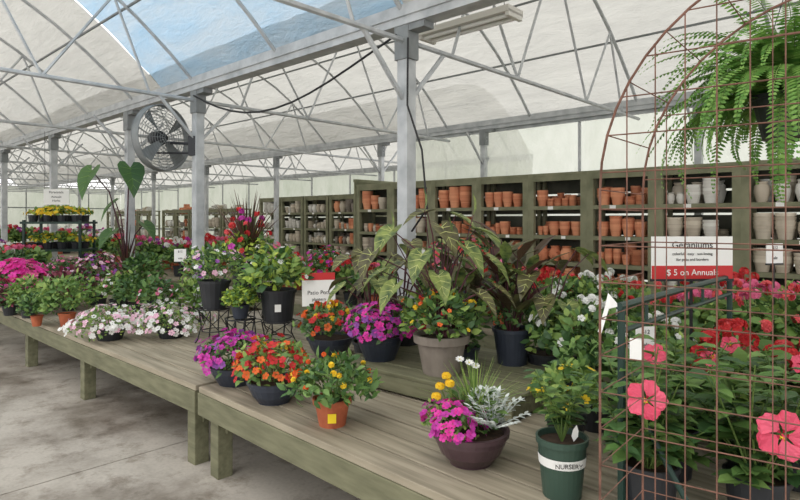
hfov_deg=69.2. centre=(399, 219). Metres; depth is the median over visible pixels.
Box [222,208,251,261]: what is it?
wooden shelf unit
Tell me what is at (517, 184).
wooden shelf unit
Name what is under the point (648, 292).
geranium
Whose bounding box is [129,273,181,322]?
pot
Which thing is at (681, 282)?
geranium
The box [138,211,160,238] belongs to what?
wooden shelf unit
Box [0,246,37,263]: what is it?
shrub
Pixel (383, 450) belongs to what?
wooden display table
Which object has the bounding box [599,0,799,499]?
trellis
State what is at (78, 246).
display rack
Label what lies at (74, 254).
wooden display table
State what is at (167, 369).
wooden display table
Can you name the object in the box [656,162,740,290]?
wooden shelf unit
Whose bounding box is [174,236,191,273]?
geranium
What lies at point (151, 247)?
geranium
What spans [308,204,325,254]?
pots
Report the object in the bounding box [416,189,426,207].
pots
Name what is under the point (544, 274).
geranium
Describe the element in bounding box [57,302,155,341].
basket
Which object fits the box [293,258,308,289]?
geranium
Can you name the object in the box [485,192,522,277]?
terracotta pots
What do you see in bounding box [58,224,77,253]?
geranium
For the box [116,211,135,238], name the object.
wooden shelf unit
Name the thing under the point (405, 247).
plant
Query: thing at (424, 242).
pots
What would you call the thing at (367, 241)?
pots
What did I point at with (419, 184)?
wooden shelf unit
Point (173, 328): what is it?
basket
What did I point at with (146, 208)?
pots
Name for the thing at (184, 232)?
pots
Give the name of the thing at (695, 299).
geranium
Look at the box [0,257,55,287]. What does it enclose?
pot
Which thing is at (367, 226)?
pots
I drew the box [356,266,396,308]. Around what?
geranium
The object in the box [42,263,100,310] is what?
pot
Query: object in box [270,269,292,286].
geranium
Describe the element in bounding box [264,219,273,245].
pots
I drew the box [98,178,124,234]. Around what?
steel post
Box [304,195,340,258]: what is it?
wooden shelf unit
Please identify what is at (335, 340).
bowl
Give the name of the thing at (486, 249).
planter
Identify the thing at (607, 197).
terracotta pots
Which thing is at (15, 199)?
wall
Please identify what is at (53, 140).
steel post
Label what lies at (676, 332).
geranium
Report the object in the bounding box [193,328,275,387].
bowl
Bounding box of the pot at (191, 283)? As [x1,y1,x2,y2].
[170,277,211,321]
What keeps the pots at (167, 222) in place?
on the wooden shelf unit at (163, 211)
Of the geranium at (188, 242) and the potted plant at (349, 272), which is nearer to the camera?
the potted plant at (349, 272)
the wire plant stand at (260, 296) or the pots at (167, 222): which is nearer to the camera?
the wire plant stand at (260, 296)
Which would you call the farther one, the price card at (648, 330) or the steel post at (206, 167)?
the steel post at (206, 167)
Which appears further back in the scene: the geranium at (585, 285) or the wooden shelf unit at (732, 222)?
the wooden shelf unit at (732, 222)
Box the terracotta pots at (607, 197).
[597,186,647,204]
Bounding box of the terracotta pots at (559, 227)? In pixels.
[538,221,579,235]
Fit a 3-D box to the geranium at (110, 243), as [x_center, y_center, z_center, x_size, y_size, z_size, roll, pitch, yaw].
[-6.330,0.704,13.215,0.601,0.593,0.624,0,0,9]
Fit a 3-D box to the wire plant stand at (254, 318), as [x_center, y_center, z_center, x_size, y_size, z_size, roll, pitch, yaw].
[-1.300,0.921,4.720,0.258,0.252,0.257,0,0,0]
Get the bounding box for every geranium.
[0,224,17,245]
[0,242,17,249]
[2,244,23,253]
[8,225,26,244]
[8,226,26,242]
[18,226,35,244]
[18,244,42,249]
[21,245,54,267]
[26,227,48,242]
[44,228,71,253]
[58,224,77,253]
[75,225,92,233]
[76,224,97,233]
[82,230,100,261]
[86,229,113,261]
[102,233,124,261]
[106,238,119,262]
[108,239,120,262]
[111,240,137,252]
[115,235,145,256]
[135,237,167,269]
[142,236,165,259]
[152,239,172,268]
[161,236,191,276]
[163,241,173,269]
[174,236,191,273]
[184,233,220,274]
[184,241,216,263]
[206,236,234,271]
[265,256,281,287]
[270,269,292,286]
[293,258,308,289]
[310,260,348,296]
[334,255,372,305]
[345,259,375,297]
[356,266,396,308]
[370,262,395,293]
[416,266,440,299]
[478,278,512,325]
[520,294,629,391]
[525,275,544,315]
[530,266,566,317]
[538,267,574,284]
[543,270,624,349]
[567,275,623,317]
[597,268,646,325]
[601,310,705,367]
[611,281,678,324]
[620,281,650,294]
[629,332,688,376]
[656,289,683,338]
[668,289,743,348]
[674,283,714,331]
[680,281,726,290]
[686,289,748,340]
[690,318,793,367]
[690,319,799,462]
[704,278,767,305]
[720,267,771,331]
[720,287,799,350]
[740,280,799,351]
[773,339,799,363]
[777,278,799,292]
[783,360,799,419]
[791,314,799,350]
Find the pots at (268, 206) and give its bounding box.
[264,202,273,212]
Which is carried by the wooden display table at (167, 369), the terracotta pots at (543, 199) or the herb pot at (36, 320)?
the herb pot at (36, 320)
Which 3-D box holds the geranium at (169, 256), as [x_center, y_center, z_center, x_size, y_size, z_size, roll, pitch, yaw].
[-3.905,0.641,10.333,0.604,0.717,0.638,0,0,29]
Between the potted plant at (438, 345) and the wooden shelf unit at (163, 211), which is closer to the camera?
the potted plant at (438, 345)
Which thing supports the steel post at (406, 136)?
on the floor
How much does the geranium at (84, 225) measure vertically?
0.939 m
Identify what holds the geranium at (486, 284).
on the wooden display table at (489, 341)
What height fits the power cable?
1.767 m
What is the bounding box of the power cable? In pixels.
[193,34,427,231]
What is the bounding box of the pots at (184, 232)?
[179,204,191,236]
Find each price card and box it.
[174,249,185,313]
[635,326,654,441]
[765,243,783,338]
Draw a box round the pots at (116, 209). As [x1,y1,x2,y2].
[109,208,121,233]
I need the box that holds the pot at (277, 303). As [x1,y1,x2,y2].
[236,242,314,322]
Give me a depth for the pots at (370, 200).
11.96 m
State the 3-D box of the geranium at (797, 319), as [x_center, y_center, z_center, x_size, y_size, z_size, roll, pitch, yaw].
[2.658,0.727,3.488,0.511,0.547,0.482,0,0,-26]
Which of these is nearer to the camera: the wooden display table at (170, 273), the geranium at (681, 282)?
the geranium at (681, 282)
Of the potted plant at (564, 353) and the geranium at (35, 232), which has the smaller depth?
the potted plant at (564, 353)
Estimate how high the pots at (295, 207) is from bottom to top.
2.046 m
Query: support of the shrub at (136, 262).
on the wooden display table at (167, 369)
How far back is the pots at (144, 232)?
24.49 m
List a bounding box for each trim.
[0,171,394,249]
[416,105,691,194]
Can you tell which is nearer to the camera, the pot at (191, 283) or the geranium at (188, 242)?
the pot at (191, 283)
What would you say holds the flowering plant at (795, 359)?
on the wooden display table at (383, 450)
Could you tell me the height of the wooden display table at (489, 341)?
0.602 m
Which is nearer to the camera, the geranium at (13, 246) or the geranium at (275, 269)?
the geranium at (275, 269)
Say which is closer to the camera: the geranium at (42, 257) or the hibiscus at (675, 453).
the hibiscus at (675, 453)
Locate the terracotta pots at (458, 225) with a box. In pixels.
[451,217,471,232]
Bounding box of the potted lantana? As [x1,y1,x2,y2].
[276,345,385,428]
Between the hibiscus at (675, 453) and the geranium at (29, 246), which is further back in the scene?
the geranium at (29, 246)
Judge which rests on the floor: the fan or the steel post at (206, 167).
the steel post at (206, 167)
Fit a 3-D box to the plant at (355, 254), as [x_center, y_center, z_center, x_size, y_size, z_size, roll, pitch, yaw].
[-0.178,0.619,4.150,0.707,0.862,0.722,0,0,-6]
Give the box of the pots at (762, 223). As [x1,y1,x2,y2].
[753,175,799,287]
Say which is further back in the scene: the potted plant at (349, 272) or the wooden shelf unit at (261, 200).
the wooden shelf unit at (261, 200)
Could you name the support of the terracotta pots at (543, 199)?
on the wooden shelf unit at (561, 182)
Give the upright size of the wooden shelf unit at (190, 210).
1.990 m
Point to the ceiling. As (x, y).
(482, 95)
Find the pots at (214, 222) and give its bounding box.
[209,204,226,261]
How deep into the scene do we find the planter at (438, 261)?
5.52 m
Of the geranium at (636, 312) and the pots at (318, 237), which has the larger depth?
the pots at (318, 237)
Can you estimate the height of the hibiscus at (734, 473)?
0.598 m
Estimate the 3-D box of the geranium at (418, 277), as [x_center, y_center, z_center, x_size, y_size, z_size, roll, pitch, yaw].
[0.402,0.725,6.131,0.569,0.550,0.581,0,0,1]
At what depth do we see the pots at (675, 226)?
7.75 m
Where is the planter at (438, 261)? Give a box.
[425,241,446,274]
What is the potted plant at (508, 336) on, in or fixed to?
on the display riser
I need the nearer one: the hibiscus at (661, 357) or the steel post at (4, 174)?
the hibiscus at (661, 357)
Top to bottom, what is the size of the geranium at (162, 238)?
0.651 m
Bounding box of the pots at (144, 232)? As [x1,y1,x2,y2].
[141,229,147,240]
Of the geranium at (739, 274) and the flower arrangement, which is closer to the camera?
the flower arrangement
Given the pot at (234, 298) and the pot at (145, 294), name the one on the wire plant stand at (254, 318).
the pot at (234, 298)
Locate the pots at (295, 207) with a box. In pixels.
[285,201,309,254]
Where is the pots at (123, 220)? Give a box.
[119,209,124,232]
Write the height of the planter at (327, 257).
0.714 m
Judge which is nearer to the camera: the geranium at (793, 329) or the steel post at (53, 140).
the geranium at (793, 329)
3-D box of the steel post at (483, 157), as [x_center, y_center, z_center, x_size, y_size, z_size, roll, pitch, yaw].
[1.651,-0.065,11.067,0.320,3.330,1.122,0,0,43]
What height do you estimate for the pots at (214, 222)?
2.038 m
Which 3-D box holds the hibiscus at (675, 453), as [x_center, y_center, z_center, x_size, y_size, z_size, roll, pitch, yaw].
[0.897,0.749,2.042,0.554,0.602,0.418,0,0,-19]
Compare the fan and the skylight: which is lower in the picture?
the fan
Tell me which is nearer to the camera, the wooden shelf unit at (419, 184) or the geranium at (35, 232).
the wooden shelf unit at (419, 184)
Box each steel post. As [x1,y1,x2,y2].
[0,150,29,241]
[22,134,82,261]
[66,184,92,214]
[92,110,163,271]
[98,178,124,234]
[143,172,168,227]
[158,87,233,305]
[190,165,221,232]
[259,156,292,248]
[361,19,445,303]
[363,142,396,180]
[466,128,494,215]
[686,101,703,214]
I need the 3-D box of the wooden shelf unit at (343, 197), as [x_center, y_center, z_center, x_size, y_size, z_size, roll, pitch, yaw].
[-1.402,0.435,16.018,1.100,2.330,0.522,0,0,43]
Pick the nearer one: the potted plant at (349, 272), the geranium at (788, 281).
the geranium at (788, 281)
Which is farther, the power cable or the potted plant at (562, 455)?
the power cable
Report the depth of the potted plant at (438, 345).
3.42 m
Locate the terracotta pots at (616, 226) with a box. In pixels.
[597,216,647,264]
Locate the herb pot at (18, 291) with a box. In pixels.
[4,274,53,317]
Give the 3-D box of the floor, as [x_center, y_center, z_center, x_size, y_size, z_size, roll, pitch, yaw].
[-8.657,1.675,14.910,47.000,0.150,20.000,0,0,43]
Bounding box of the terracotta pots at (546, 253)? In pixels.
[538,245,579,279]
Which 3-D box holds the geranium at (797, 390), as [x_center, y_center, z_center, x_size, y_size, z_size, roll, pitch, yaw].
[1.675,0.796,2.169,0.535,0.508,0.515,0,0,-3]
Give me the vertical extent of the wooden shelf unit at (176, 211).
1.990 m
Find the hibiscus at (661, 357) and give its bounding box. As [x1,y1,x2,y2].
[612,332,741,481]
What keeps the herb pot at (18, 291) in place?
on the wooden display table at (167, 369)
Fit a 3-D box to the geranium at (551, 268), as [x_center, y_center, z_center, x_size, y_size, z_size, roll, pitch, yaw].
[1.657,0.748,6.103,0.443,0.503,0.470,0,0,-18]
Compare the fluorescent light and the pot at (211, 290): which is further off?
the fluorescent light
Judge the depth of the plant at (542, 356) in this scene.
3.62 m
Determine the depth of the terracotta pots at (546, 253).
9.16 m
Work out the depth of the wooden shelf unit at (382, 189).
12.16 m
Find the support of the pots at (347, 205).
on the wooden shelf unit at (343, 197)
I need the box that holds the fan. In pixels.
[131,104,194,170]
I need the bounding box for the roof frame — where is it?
[0,0,799,194]
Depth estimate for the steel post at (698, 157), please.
8.47 m
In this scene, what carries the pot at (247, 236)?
on the wire plant stand at (260, 296)
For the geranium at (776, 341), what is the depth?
2.68 m
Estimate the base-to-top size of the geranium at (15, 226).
0.846 m
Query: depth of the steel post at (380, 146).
13.07 m
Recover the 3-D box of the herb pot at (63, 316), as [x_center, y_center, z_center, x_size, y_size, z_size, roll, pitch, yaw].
[-3.317,0.762,5.783,0.627,0.576,0.582,0,0,40]
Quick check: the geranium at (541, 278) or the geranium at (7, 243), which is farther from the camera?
the geranium at (7, 243)
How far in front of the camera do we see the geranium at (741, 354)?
2.50 m
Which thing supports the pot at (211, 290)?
on the wire plant stand at (199, 309)
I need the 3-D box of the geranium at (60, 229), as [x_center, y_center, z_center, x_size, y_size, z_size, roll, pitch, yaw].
[-10.027,0.610,16.981,0.764,0.781,0.788,0,0,24]
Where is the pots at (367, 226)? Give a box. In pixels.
[364,223,386,231]
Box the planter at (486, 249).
[449,231,491,280]
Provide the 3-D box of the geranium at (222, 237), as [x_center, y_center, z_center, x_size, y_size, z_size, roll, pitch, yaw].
[-3.344,0.651,10.895,0.683,0.699,0.706,0,0,-4]
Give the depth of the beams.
8.61 m
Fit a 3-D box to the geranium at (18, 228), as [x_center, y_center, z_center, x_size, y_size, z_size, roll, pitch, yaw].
[-13.069,0.606,19.739,0.709,0.788,0.685,0,0,-44]
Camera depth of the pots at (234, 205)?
19.94 m
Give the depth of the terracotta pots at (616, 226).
8.49 m
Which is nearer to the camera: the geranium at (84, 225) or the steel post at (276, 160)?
the steel post at (276, 160)
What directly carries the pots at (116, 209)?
on the wooden shelf unit at (108, 213)
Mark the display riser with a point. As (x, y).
(404, 375)
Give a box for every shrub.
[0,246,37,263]
[117,250,171,303]
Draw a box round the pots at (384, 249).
[380,243,386,251]
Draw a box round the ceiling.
[0,0,799,189]
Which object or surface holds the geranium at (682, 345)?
on the wooden display table at (383, 450)
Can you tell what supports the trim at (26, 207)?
attached to the wall at (339, 184)
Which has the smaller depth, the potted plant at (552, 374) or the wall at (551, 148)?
the potted plant at (552, 374)
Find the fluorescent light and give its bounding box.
[419,2,522,44]
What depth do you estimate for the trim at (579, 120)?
9.87 m
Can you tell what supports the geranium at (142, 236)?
on the wooden display table at (170, 273)
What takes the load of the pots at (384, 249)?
on the wooden shelf unit at (382, 189)
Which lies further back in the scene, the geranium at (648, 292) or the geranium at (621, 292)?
the geranium at (648, 292)
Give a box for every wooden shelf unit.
[107,212,115,233]
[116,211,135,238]
[135,211,147,237]
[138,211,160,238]
[162,210,185,239]
[175,210,189,237]
[190,210,215,238]
[209,209,232,263]
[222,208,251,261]
[259,197,291,257]
[280,196,315,257]
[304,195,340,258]
[329,194,353,252]
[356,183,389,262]
[390,180,445,264]
[431,178,490,264]
[476,174,541,268]
[528,171,598,275]
[587,167,665,293]
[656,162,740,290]
[741,158,799,329]
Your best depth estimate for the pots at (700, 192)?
7.74 m
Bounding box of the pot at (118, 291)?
[111,273,155,316]
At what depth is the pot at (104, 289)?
6.52 m
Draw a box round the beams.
[0,0,731,192]
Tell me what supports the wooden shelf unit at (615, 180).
on the floor
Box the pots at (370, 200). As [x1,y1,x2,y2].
[362,191,386,208]
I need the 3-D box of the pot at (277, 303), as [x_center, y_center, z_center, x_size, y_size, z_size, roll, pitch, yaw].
[-1.034,0.519,4.846,0.678,0.637,0.693,0,0,-11]
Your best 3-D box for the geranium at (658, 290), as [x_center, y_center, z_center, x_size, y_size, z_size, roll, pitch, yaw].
[2.120,0.778,4.598,0.450,0.444,0.467,0,0,-43]
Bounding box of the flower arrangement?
[418,351,530,469]
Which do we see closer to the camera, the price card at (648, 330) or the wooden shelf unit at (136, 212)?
the price card at (648, 330)
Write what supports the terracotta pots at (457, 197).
on the wooden shelf unit at (435, 184)
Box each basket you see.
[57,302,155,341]
[125,297,217,338]
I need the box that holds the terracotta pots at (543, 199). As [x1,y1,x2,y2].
[537,190,579,205]
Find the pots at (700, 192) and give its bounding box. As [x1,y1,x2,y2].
[667,178,726,203]
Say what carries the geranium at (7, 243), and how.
on the wooden display table
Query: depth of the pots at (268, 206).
18.31 m
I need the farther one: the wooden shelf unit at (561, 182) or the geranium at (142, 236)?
the geranium at (142, 236)
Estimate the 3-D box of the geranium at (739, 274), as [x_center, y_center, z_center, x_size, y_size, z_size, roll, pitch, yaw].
[3.002,0.701,4.965,0.526,0.599,0.512,0,0,19]
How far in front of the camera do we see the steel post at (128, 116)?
9.25 m
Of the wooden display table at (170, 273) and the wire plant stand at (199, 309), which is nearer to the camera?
the wire plant stand at (199, 309)
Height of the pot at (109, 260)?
0.686 m
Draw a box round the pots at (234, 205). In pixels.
[225,205,243,262]
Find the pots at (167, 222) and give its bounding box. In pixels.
[165,209,180,240]
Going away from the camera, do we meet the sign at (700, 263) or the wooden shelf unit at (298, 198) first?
the sign at (700, 263)
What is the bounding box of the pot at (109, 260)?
[68,249,122,305]
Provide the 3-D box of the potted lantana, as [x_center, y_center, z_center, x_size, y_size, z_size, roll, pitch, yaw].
[-0.353,0.857,2.956,0.536,0.386,0.553,0,0,22]
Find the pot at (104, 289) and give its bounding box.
[95,269,137,311]
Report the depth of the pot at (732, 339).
2.55 m
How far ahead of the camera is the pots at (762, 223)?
7.18 m
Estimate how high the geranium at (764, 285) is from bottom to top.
0.568 m
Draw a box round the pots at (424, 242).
[422,241,426,250]
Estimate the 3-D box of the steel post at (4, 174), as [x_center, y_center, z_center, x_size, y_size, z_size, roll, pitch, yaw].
[-9.828,-0.065,14.429,0.384,3.330,1.122,0,0,43]
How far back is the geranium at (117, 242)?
12.82 m
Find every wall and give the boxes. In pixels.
[0,186,120,242]
[121,171,396,251]
[416,108,799,281]
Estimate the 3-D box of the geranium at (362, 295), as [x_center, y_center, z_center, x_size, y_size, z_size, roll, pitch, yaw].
[-0.515,0.740,7.472,0.486,0.520,0.458,0,0,-26]
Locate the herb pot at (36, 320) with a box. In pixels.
[14,291,59,326]
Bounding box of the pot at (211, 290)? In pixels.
[178,241,248,309]
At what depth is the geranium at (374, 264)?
7.30 m
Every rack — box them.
[20,205,97,286]
[598,275,734,499]
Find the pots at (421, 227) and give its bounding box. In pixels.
[416,215,426,232]
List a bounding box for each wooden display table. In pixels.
[0,289,354,464]
[45,252,111,260]
[71,261,265,305]
[198,364,799,499]
[229,283,609,382]
[603,339,758,382]
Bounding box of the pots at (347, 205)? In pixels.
[334,199,352,256]
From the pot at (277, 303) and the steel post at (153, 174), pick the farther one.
the steel post at (153, 174)
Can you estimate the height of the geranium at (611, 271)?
0.573 m
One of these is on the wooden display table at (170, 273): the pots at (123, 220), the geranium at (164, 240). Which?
the geranium at (164, 240)
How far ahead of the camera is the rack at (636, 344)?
2.03 m
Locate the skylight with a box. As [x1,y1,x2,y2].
[77,0,402,86]
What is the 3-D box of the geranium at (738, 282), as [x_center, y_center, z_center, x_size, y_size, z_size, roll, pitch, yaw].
[2.679,0.735,4.683,0.518,0.529,0.534,0,0,-42]
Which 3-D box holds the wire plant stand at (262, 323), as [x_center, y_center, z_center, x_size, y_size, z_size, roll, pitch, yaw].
[-1.020,0.942,4.850,0.298,0.213,0.298,0,0,0]
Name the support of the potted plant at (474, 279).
on the wooden display table at (383, 450)
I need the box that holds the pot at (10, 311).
[0,282,31,315]
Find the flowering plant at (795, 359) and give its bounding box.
[732,344,799,492]
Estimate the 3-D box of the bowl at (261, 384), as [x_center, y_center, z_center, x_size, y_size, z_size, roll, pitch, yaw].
[-0.740,0.857,3.376,0.484,0.386,0.517,0,0,-19]
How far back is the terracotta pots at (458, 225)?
10.46 m
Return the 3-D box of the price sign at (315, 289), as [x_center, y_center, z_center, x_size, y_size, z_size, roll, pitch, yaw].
[-0.665,0.566,4.739,0.270,0.268,0.046,0,0,-14]
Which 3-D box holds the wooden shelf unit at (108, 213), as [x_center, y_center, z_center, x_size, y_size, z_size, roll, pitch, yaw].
[-13.184,0.605,26.991,1.100,1.990,0.502,0,0,43]
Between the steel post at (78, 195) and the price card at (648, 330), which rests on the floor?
the steel post at (78, 195)
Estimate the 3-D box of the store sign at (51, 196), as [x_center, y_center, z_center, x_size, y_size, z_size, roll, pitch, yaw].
[-6.250,-0.420,10.549,0.440,0.280,0.009,0,0,-6]
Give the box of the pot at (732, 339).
[673,336,788,450]
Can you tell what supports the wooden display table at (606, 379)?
on the floor
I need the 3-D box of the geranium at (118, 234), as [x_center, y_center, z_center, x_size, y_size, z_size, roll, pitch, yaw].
[-6.596,0.652,13.511,0.702,0.696,0.680,0,0,4]
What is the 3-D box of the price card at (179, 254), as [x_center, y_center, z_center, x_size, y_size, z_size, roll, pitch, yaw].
[-2.350,0.655,6.200,0.122,0.690,0.100,0,0,-17]
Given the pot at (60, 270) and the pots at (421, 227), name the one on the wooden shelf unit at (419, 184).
the pots at (421, 227)
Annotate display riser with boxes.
[335,345,566,422]
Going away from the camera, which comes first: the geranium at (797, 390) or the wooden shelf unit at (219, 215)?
the geranium at (797, 390)
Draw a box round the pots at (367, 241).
[362,237,374,250]
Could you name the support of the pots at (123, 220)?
on the wooden shelf unit at (117, 212)
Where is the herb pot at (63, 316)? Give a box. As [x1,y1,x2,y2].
[32,268,102,326]
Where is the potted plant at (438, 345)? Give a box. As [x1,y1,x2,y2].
[358,189,515,376]
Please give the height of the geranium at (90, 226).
0.829 m
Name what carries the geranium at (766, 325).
on the wooden display table at (383, 450)
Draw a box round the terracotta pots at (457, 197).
[438,186,471,207]
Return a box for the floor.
[0,259,702,499]
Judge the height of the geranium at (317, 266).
0.550 m
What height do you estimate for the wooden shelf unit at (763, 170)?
2.340 m
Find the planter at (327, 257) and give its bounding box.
[302,245,352,272]
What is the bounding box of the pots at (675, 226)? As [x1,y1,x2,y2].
[667,217,728,235]
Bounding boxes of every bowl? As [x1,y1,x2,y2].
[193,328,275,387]
[231,333,315,405]
[292,299,361,358]
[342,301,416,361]
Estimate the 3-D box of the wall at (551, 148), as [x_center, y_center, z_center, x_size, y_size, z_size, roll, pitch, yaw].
[4.748,-0.100,8.391,12.700,3.400,0.039,0,0,43]
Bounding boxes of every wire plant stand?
[195,306,230,343]
[224,315,255,345]
[231,296,267,333]
[260,318,296,341]
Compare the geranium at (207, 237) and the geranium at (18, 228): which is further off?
the geranium at (18, 228)
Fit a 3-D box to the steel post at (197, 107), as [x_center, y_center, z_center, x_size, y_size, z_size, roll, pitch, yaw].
[-2.660,-0.065,7.745,0.384,3.330,1.122,0,0,43]
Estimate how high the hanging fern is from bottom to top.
1.712 m
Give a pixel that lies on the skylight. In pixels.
(204, 36)
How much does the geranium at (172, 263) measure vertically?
0.571 m
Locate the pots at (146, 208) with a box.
[140,207,151,214]
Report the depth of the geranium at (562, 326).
3.40 m
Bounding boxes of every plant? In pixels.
[77,161,155,296]
[325,248,419,352]
[348,238,462,345]
[417,244,515,361]
[457,220,568,366]
[488,247,608,366]
[522,369,594,499]
[526,357,607,431]
[547,335,634,432]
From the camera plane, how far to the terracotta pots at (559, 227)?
9.14 m
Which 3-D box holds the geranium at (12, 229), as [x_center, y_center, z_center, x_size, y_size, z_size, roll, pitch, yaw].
[-13.554,0.565,20.007,0.851,0.870,0.878,0,0,-26]
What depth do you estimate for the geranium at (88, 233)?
13.57 m
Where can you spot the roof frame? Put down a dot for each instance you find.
(351, 22)
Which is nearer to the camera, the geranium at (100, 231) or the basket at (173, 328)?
the basket at (173, 328)
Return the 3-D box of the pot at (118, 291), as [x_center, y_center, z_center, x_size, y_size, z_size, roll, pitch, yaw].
[-2.878,0.814,6.308,0.495,0.473,0.486,0,0,-19]
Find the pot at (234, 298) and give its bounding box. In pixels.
[219,282,260,318]
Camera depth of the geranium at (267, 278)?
7.88 m
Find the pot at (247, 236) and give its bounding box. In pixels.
[208,187,281,297]
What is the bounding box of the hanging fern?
[636,0,799,202]
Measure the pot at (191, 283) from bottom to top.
0.514 m
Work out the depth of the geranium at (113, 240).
12.89 m
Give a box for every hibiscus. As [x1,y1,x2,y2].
[575,346,731,499]
[669,356,799,499]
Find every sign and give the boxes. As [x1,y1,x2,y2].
[44,189,68,204]
[302,272,334,306]
[650,236,733,348]
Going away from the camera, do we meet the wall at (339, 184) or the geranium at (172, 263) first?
the geranium at (172, 263)
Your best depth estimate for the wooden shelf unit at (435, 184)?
10.59 m
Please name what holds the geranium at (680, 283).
on the wooden display table at (606, 379)

